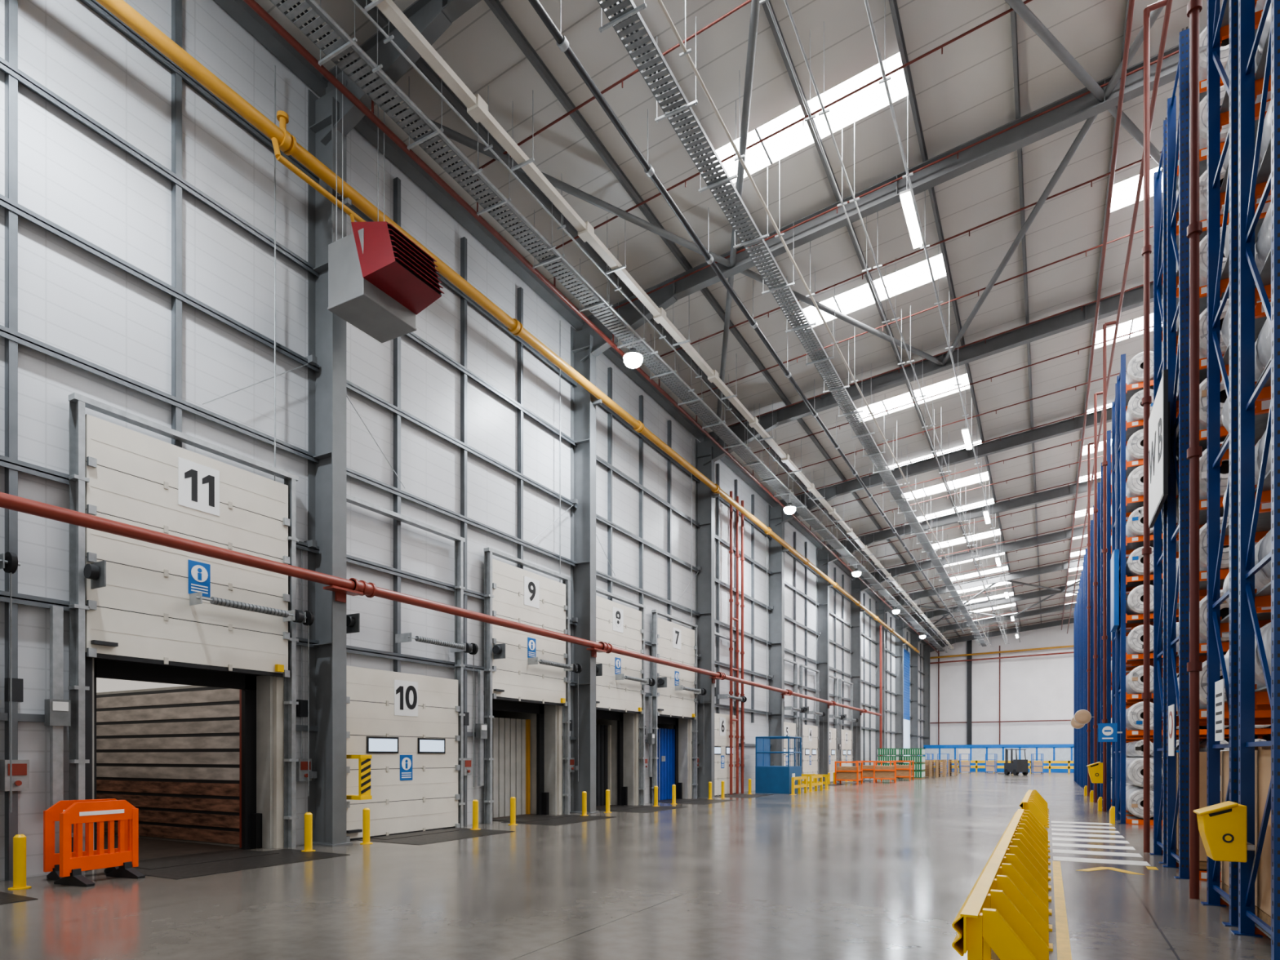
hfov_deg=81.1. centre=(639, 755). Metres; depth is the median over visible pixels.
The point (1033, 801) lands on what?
guard rail
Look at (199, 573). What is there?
safety sign
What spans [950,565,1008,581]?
window
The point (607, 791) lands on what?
bollard
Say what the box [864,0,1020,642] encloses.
conduit
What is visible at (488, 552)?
door frame
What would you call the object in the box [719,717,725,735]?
number plate
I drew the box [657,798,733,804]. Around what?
plate
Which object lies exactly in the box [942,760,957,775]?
pallet stack
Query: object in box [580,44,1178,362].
rafter
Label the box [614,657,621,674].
safety sign
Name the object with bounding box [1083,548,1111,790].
rack
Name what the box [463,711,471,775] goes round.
control box
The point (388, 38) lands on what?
conduit
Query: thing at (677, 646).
number plate
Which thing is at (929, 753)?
roll cage
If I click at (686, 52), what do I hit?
conduit
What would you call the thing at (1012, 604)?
window
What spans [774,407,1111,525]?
rafter
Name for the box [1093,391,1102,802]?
sprinkler
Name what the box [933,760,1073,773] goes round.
rail
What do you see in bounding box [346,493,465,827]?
door frame
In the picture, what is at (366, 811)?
bollard
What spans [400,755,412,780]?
safety sign
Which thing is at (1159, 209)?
rack
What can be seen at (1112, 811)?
protector
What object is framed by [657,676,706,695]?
shaft
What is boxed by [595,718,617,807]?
trailer
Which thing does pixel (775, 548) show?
steel column
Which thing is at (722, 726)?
number
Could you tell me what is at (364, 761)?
bracket
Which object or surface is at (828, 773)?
bollard
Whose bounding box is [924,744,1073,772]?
barrier
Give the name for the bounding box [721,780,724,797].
bollard
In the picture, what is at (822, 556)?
steel column
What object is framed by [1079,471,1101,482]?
window
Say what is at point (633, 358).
floodlight
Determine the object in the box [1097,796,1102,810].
protector
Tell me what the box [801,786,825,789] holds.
plate
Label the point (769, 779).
booth
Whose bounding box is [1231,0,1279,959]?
rack
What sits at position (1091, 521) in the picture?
rack
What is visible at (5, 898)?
plate
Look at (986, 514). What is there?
light
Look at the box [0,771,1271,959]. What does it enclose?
floor
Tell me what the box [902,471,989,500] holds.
window
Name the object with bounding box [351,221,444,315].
hood
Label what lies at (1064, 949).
floor markings
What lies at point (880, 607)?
steel column
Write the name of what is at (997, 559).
light
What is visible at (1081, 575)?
rack
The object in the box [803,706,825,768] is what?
shaft
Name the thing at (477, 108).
pipe
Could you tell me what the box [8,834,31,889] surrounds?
bollard
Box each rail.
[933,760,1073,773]
[951,808,1053,959]
[1019,789,1048,827]
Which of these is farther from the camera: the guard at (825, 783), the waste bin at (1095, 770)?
the guard at (825, 783)
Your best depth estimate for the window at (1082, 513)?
42.86 m
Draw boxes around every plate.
[0,891,37,904]
[132,848,348,879]
[177,457,219,516]
[360,827,515,844]
[394,679,417,716]
[492,814,614,825]
[524,576,539,608]
[595,804,687,813]
[612,606,623,633]
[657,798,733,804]
[672,626,680,649]
[714,793,773,798]
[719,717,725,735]
[785,724,788,739]
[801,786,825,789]
[808,728,812,741]
[817,783,843,786]
[830,781,860,783]
[845,732,848,743]
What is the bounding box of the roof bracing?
[345,0,1164,634]
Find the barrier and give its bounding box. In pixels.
[43,798,145,887]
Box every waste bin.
[1086,761,1102,782]
[1193,800,1255,862]
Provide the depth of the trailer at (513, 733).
20.22 m
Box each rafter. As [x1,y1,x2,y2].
[320,0,481,145]
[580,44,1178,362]
[702,282,1163,466]
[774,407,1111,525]
[822,477,1101,565]
[854,524,1090,593]
[880,558,1084,613]
[898,583,1079,630]
[913,602,1075,643]
[926,617,1073,653]
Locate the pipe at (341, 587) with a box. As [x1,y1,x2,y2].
[0,492,881,715]
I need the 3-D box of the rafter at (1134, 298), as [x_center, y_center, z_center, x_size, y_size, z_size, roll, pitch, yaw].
[18.925,-13.667,19.609,37.500,5.200,0.240,0,0,29]
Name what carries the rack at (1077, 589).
on the floor
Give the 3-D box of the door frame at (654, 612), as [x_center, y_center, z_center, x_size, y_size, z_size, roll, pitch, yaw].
[1.282,-1.650,26.625,0.160,6.500,3.440,0,0,29]
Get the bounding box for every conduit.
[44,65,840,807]
[309,0,946,652]
[351,0,949,648]
[657,0,991,647]
[759,0,1006,644]
[783,0,1009,644]
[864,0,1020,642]
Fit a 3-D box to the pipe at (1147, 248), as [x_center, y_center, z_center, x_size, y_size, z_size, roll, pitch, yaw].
[8.507,-5.423,12.391,0.340,14.045,0.140,0,0,29]
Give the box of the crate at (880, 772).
[873,760,896,782]
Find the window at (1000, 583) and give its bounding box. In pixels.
[956,581,1010,593]
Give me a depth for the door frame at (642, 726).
24.38 m
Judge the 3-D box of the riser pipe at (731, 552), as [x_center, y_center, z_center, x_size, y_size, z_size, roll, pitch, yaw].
[4.067,-4.650,31.429,0.176,12.500,1.480,0,0,29]
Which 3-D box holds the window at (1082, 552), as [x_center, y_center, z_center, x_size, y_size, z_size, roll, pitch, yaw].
[31.312,-14.083,50.586,3.950,0.457,1.300,0,0,29]
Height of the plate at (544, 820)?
0.011 m
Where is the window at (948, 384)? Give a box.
[854,373,969,420]
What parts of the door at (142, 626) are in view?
jamb frame, panel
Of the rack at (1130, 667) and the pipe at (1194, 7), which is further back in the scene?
the rack at (1130, 667)
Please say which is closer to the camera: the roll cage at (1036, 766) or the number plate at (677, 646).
the number plate at (677, 646)
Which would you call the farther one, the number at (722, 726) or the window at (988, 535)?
the window at (988, 535)
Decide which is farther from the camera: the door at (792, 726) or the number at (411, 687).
the door at (792, 726)
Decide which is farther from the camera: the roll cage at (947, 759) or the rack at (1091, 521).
the roll cage at (947, 759)
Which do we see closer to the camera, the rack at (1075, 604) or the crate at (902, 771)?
the rack at (1075, 604)
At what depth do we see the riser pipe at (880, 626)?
56.15 m
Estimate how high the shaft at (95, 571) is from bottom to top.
3.350 m
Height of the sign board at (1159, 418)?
1.700 m
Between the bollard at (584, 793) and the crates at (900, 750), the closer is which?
the bollard at (584, 793)
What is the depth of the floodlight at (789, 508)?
30.96 m
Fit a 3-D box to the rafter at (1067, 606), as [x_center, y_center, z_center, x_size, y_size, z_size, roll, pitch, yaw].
[43.388,-13.667,64.564,37.500,5.200,0.240,0,0,29]
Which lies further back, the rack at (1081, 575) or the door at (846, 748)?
the door at (846, 748)
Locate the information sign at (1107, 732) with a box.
[1097,723,1122,742]
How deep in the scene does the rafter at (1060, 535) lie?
47.20 m
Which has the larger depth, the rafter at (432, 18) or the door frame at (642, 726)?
the door frame at (642, 726)
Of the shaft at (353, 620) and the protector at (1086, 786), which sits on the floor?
the protector at (1086, 786)
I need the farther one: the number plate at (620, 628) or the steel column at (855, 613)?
the steel column at (855, 613)
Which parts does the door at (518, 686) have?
jamb frame, panel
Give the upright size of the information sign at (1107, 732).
0.440 m
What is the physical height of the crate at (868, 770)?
1.300 m
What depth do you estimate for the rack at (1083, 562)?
36.48 m
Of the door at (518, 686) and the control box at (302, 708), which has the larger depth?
the door at (518, 686)
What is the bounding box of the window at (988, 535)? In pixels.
[931,528,1000,548]
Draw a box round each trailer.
[96,677,241,859]
[492,710,536,821]
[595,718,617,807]
[624,724,675,805]
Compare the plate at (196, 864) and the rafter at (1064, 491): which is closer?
the plate at (196, 864)
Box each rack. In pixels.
[1073,611,1074,781]
[1074,604,1075,782]
[1075,594,1077,783]
[1076,589,1079,784]
[1079,582,1079,785]
[1080,570,1101,786]
[1082,561,1128,788]
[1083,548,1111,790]
[1089,520,1142,795]
[1093,505,1153,799]
[1097,482,1199,802]
[1101,462,1225,805]
[1106,430,1262,811]
[1111,383,1267,818]
[1115,351,1271,825]
[1149,117,1271,863]
[1162,26,1271,881]
[1200,0,1271,927]
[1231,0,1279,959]
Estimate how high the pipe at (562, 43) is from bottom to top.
1.249 m
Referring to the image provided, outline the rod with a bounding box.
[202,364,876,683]
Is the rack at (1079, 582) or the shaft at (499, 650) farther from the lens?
the rack at (1079, 582)
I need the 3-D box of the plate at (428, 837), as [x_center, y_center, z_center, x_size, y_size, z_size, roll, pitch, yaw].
[-4.312,1.593,15.194,2.300,0.011,2.750,0,0,29]
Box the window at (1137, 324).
[1094,313,1162,347]
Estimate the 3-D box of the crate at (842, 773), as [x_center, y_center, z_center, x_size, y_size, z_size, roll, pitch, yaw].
[11.857,0.950,42.502,1.280,1.300,1.680,0,0,25]
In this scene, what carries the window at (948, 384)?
attached to the ceiling
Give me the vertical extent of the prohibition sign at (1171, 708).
0.700 m
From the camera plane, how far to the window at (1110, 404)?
29.96 m
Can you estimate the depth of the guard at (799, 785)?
31.57 m
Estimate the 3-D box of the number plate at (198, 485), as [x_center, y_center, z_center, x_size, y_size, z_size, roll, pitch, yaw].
[-6.839,-4.170,11.623,0.014,0.720,0.640,0,0,29]
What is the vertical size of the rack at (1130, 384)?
11.110 m
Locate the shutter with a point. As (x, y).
(906, 654)
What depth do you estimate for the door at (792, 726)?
38.28 m
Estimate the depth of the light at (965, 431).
25.81 m
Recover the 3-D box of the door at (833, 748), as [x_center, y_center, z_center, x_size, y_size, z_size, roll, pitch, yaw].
[11.241,0.550,45.490,0.780,4.499,3.200,0,0,29]
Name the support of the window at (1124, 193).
attached to the ceiling
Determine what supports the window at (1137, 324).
attached to the ceiling
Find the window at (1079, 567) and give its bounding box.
[1068,566,1082,571]
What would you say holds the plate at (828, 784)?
on the floor
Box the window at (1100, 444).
[1082,439,1111,454]
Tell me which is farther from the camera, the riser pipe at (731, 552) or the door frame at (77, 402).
the riser pipe at (731, 552)
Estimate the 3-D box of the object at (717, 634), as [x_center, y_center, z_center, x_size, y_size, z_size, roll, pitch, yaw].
[3.323,-1.650,30.376,0.160,6.500,3.440,0,0,29]
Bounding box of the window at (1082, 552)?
[1070,550,1084,556]
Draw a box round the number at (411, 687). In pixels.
[405,685,417,709]
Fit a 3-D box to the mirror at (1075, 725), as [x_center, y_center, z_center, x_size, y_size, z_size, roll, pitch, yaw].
[18.346,-1.400,31.211,0.678,0.540,0.150,0,0,19]
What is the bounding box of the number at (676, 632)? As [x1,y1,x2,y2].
[675,630,679,644]
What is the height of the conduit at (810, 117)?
1.609 m
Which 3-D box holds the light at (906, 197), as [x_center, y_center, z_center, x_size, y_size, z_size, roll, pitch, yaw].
[5.591,-11.266,15.401,0.200,0.632,1.700,0,0,29]
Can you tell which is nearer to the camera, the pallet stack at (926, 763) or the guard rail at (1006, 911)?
the guard rail at (1006, 911)
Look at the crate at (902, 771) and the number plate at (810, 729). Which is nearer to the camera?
the number plate at (810, 729)
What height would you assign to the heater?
4.780 m
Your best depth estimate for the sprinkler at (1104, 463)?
21.51 m
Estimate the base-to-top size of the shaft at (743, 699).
3.350 m
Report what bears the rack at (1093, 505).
on the floor
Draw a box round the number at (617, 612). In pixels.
[615,610,621,626]
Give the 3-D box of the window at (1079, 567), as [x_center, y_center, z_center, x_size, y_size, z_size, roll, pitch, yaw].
[33.607,-14.083,54.802,3.950,0.457,1.300,0,0,29]
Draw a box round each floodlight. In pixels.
[623,333,642,368]
[783,493,795,514]
[852,561,861,577]
[892,607,899,613]
[919,633,925,639]
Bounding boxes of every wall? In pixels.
[0,0,923,880]
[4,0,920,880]
[929,622,1073,745]
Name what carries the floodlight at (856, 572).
hanging from the conduit at (378, 68)
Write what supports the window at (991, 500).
attached to the ceiling
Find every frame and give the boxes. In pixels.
[68,392,298,873]
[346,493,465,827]
[484,547,570,823]
[595,587,645,804]
[651,609,697,803]
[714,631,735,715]
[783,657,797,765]
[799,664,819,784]
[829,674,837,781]
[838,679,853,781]
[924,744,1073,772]
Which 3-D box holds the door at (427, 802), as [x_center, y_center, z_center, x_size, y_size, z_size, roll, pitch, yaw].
[-5.068,0.550,15.520,0.780,4.499,3.200,0,0,29]
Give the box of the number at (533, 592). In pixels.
[528,582,535,600]
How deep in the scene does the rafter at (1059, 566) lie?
54.68 m
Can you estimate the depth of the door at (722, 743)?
30.54 m
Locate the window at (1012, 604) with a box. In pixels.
[971,603,1015,612]
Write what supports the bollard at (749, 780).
on the plate at (740, 795)
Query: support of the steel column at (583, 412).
on the floor
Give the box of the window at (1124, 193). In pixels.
[1110,167,1163,210]
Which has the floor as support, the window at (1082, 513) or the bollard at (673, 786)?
the bollard at (673, 786)
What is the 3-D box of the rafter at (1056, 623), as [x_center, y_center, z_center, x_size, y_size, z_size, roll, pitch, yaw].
[47.465,-13.667,72.057,37.500,5.200,0.240,0,0,29]
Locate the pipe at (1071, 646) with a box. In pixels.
[929,644,1073,745]
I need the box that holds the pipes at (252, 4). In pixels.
[243,0,1178,653]
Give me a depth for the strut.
16.64 m
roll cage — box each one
[922,753,933,765]
[937,753,949,773]
[959,753,970,773]
[985,753,996,773]
[1031,753,1043,773]
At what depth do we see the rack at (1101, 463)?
24.10 m
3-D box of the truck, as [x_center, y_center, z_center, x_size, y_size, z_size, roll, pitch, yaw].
[31.377,0.500,63.182,1.040,2.200,3.000,0,0,-6]
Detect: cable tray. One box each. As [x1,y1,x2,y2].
[269,0,944,651]
[596,0,987,646]
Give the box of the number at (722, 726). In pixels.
[721,720,724,732]
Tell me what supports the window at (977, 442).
attached to the ceiling
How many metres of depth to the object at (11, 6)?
15.32 m
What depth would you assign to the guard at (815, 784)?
33.85 m
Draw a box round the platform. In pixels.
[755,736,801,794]
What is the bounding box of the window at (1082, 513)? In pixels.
[1075,507,1093,516]
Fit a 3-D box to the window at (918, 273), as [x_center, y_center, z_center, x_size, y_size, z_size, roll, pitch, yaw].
[6.581,-13.246,21.351,3.950,0.457,1.050,0,0,29]
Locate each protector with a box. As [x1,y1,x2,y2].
[1084,785,1087,795]
[1089,790,1093,802]
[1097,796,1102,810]
[1109,806,1115,823]
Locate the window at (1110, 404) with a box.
[1087,403,1111,413]
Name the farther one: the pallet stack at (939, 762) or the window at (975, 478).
the pallet stack at (939, 762)
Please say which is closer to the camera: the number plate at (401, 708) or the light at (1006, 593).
the number plate at (401, 708)
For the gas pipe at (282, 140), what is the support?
attached to the steel column
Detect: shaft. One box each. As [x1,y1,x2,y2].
[0,551,20,812]
[83,560,314,795]
[346,613,478,786]
[492,643,582,781]
[595,663,655,777]
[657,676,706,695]
[714,687,746,772]
[783,701,804,768]
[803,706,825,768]
[829,714,843,760]
[841,714,858,760]
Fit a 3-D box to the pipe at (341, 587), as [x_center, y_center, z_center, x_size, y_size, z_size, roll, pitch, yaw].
[2.967,-2.980,28.441,0.297,0.440,62.800,0,0,29]
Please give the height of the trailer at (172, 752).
4.200 m
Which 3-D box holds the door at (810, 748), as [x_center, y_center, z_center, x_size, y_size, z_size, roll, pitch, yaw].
[9.200,0.550,41.739,0.780,4.499,3.200,0,0,29]
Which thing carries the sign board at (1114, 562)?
attached to the rack at (1130, 384)
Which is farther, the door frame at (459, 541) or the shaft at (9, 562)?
the door frame at (459, 541)
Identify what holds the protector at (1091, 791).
on the floor
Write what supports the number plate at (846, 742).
attached to the door at (846, 748)
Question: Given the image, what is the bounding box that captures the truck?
[998,748,1028,775]
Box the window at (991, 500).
[917,498,994,521]
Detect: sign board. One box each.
[1110,549,1119,631]
[1148,368,1169,528]
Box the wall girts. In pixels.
[0,0,924,746]
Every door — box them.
[84,413,289,871]
[346,665,459,841]
[492,558,567,814]
[595,595,643,805]
[650,617,696,803]
[714,712,735,795]
[783,721,796,765]
[797,724,818,784]
[829,728,836,782]
[837,729,853,781]
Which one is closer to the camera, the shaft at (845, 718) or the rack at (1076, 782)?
the rack at (1076, 782)
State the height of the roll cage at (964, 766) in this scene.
1.797 m
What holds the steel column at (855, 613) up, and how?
on the floor
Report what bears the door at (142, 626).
in the wall at (72, 300)
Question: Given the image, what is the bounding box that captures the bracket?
[346,755,372,799]
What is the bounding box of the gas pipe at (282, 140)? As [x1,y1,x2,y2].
[95,0,919,653]
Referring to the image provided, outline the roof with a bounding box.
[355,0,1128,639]
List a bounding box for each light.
[899,188,923,248]
[961,416,972,449]
[982,510,990,524]
[995,554,1000,566]
[1004,585,1008,598]
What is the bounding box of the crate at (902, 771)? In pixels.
[889,760,913,780]
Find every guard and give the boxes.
[789,776,807,795]
[801,773,829,790]
[808,774,822,791]
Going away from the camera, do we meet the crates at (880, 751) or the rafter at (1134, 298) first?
the rafter at (1134, 298)
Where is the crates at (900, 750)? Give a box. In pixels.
[898,748,904,777]
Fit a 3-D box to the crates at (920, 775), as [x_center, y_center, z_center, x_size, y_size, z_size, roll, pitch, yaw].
[19.234,0.540,52.480,1.220,2.120,1.820,0,0,28]
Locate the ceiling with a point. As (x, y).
(965, 92)
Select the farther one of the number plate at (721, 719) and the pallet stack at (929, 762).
the pallet stack at (929, 762)
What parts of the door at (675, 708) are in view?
jamb frame, panel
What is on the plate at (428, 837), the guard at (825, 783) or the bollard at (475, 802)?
the bollard at (475, 802)
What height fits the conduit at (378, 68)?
1.499 m
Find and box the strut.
[213,0,926,644]
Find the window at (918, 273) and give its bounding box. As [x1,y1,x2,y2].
[799,253,946,324]
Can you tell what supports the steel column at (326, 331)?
on the floor
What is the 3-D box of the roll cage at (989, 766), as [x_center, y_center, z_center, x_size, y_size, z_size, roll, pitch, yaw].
[32.764,0.699,69.833,0.860,1.797,1.120,0,0,33]
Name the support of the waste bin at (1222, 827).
attached to the rack at (1259, 771)
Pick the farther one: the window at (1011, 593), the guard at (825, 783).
the window at (1011, 593)
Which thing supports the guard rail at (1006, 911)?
on the floor
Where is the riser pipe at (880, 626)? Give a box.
[879,625,882,763]
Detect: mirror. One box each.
[1070,716,1084,728]
[1074,709,1093,724]
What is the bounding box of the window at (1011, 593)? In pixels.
[963,591,1013,603]
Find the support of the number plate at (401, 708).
attached to the door at (427, 802)
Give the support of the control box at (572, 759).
attached to the steel column at (583, 412)
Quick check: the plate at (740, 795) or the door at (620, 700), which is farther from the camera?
the plate at (740, 795)
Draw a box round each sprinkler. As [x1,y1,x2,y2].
[1086,442,1093,795]
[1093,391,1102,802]
[1102,320,1115,811]
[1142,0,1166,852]
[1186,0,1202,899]
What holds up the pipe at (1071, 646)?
attached to the wall at (1038, 687)
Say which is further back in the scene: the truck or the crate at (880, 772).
the truck
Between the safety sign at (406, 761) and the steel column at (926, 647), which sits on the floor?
the steel column at (926, 647)
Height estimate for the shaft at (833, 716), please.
3.350 m
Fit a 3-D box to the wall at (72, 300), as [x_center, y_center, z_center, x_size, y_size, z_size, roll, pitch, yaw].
[9.299,-5.400,41.902,0.120,14.000,92.500,0,0,29]
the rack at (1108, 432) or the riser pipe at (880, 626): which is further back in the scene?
the riser pipe at (880, 626)
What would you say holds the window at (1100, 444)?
attached to the ceiling
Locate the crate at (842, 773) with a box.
[835,760,862,784]
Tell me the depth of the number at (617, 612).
22.95 m
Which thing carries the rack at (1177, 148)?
on the floor
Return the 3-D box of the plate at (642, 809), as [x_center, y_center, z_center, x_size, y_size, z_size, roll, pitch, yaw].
[-0.187,1.593,22.774,2.300,0.011,2.750,0,0,29]
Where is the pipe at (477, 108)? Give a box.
[364,0,954,649]
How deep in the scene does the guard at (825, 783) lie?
35.46 m
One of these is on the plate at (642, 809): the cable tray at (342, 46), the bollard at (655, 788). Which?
the bollard at (655, 788)
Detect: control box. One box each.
[0,677,29,791]
[296,549,311,781]
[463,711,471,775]
[569,720,574,772]
[644,725,647,769]
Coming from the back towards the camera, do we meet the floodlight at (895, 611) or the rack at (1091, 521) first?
the floodlight at (895, 611)
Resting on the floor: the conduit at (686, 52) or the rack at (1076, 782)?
the rack at (1076, 782)
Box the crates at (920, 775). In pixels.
[902,748,924,779]
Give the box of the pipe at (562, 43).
[528,0,964,633]
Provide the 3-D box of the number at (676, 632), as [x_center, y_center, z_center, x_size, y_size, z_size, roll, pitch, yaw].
[1.329,-4.192,26.620,0.004,0.493,0.332,0,0,29]
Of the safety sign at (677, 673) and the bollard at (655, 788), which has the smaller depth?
the bollard at (655, 788)
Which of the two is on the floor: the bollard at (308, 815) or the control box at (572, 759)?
the bollard at (308, 815)
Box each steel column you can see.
[303,88,352,846]
[569,326,599,813]
[695,439,717,798]
[768,505,783,765]
[816,547,831,783]
[850,578,861,766]
[875,601,884,765]
[894,618,903,763]
[910,632,918,755]
[923,644,929,755]
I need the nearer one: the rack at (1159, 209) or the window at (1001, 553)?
the rack at (1159, 209)
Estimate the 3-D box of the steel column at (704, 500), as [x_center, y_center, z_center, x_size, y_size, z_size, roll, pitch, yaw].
[2.510,-5.250,28.525,0.740,13.700,0.470,0,0,29]
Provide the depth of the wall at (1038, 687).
78.57 m
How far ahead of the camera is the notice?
7.40 m
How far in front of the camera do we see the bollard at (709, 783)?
27.51 m
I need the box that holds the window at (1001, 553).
[943,552,1003,566]
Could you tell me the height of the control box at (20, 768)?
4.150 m
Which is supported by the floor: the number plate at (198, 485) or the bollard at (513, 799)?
the bollard at (513, 799)
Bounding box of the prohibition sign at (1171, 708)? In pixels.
[1168,704,1174,755]
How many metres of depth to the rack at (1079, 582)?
40.62 m
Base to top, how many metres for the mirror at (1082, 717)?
0.540 m
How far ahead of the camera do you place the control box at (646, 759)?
24.72 m
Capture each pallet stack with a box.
[911,760,928,775]
[922,760,937,777]
[930,760,946,777]
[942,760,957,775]
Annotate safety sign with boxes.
[188,560,210,597]
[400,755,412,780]
[527,636,535,657]
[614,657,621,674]
[675,671,679,685]
[720,755,724,768]
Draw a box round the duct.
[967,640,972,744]
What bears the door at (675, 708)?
in the wall at (72, 300)
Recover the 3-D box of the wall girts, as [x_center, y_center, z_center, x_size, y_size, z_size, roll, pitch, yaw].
[9.409,-5.510,41.842,0.130,10.120,92.500,0,0,29]
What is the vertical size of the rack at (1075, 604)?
11.110 m
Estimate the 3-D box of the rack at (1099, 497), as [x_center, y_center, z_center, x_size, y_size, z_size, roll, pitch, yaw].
[20.007,-3.895,24.224,9.050,11.110,1.420,0,0,29]
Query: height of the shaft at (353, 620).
3.350 m
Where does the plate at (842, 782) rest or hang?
on the floor
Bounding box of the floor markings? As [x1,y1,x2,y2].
[1051,821,1158,959]
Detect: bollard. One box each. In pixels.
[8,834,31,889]
[301,812,315,851]
[360,808,373,844]
[471,800,480,830]
[508,796,517,825]
[580,791,588,815]
[604,789,611,813]
[652,786,659,806]
[671,784,676,804]
[708,782,711,799]
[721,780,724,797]
[747,778,751,794]
[827,772,830,783]
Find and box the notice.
[1214,678,1224,741]
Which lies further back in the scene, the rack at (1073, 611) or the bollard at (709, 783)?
the rack at (1073, 611)
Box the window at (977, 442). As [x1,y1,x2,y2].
[888,440,981,469]
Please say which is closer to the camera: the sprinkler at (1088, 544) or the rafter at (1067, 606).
the sprinkler at (1088, 544)
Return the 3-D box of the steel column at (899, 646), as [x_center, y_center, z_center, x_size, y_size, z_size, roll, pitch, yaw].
[22.895,-5.250,65.987,0.740,13.700,0.470,0,0,29]
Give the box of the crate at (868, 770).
[855,760,882,782]
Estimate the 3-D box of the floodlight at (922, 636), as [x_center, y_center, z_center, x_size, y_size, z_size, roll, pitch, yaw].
[24.246,-10.485,64.222,0.500,0.870,0.500,0,0,29]
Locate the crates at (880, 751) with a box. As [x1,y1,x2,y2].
[877,748,898,778]
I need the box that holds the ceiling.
[254,0,1222,642]
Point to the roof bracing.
(1019, 6)
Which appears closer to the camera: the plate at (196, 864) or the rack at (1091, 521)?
the plate at (196, 864)
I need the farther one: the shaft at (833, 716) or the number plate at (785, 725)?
the shaft at (833, 716)
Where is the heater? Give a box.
[327,26,444,342]
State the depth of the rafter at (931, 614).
62.23 m
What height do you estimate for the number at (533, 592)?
0.499 m
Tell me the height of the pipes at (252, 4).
4.757 m
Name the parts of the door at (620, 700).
jamb frame, panel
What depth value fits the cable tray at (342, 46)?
15.67 m
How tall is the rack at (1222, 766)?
11.145 m
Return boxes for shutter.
[903,648,910,763]
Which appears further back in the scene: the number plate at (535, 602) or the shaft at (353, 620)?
the number plate at (535, 602)
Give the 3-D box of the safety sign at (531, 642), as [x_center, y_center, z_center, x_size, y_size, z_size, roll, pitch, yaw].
[-2.762,-2.750,19.115,0.015,0.520,0.340,0,0,29]
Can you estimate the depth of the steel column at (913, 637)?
73.48 m
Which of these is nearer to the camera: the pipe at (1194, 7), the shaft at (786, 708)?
the pipe at (1194, 7)
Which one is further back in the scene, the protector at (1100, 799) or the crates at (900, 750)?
the crates at (900, 750)
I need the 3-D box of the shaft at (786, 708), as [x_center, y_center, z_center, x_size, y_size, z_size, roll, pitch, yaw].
[7.583,-0.975,37.900,0.530,3.350,3.470,0,0,29]
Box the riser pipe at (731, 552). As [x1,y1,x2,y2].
[728,490,744,794]
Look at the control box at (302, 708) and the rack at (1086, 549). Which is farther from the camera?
the rack at (1086, 549)
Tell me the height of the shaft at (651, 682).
3.350 m
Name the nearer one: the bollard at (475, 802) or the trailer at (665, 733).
the bollard at (475, 802)
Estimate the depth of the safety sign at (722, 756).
30.32 m

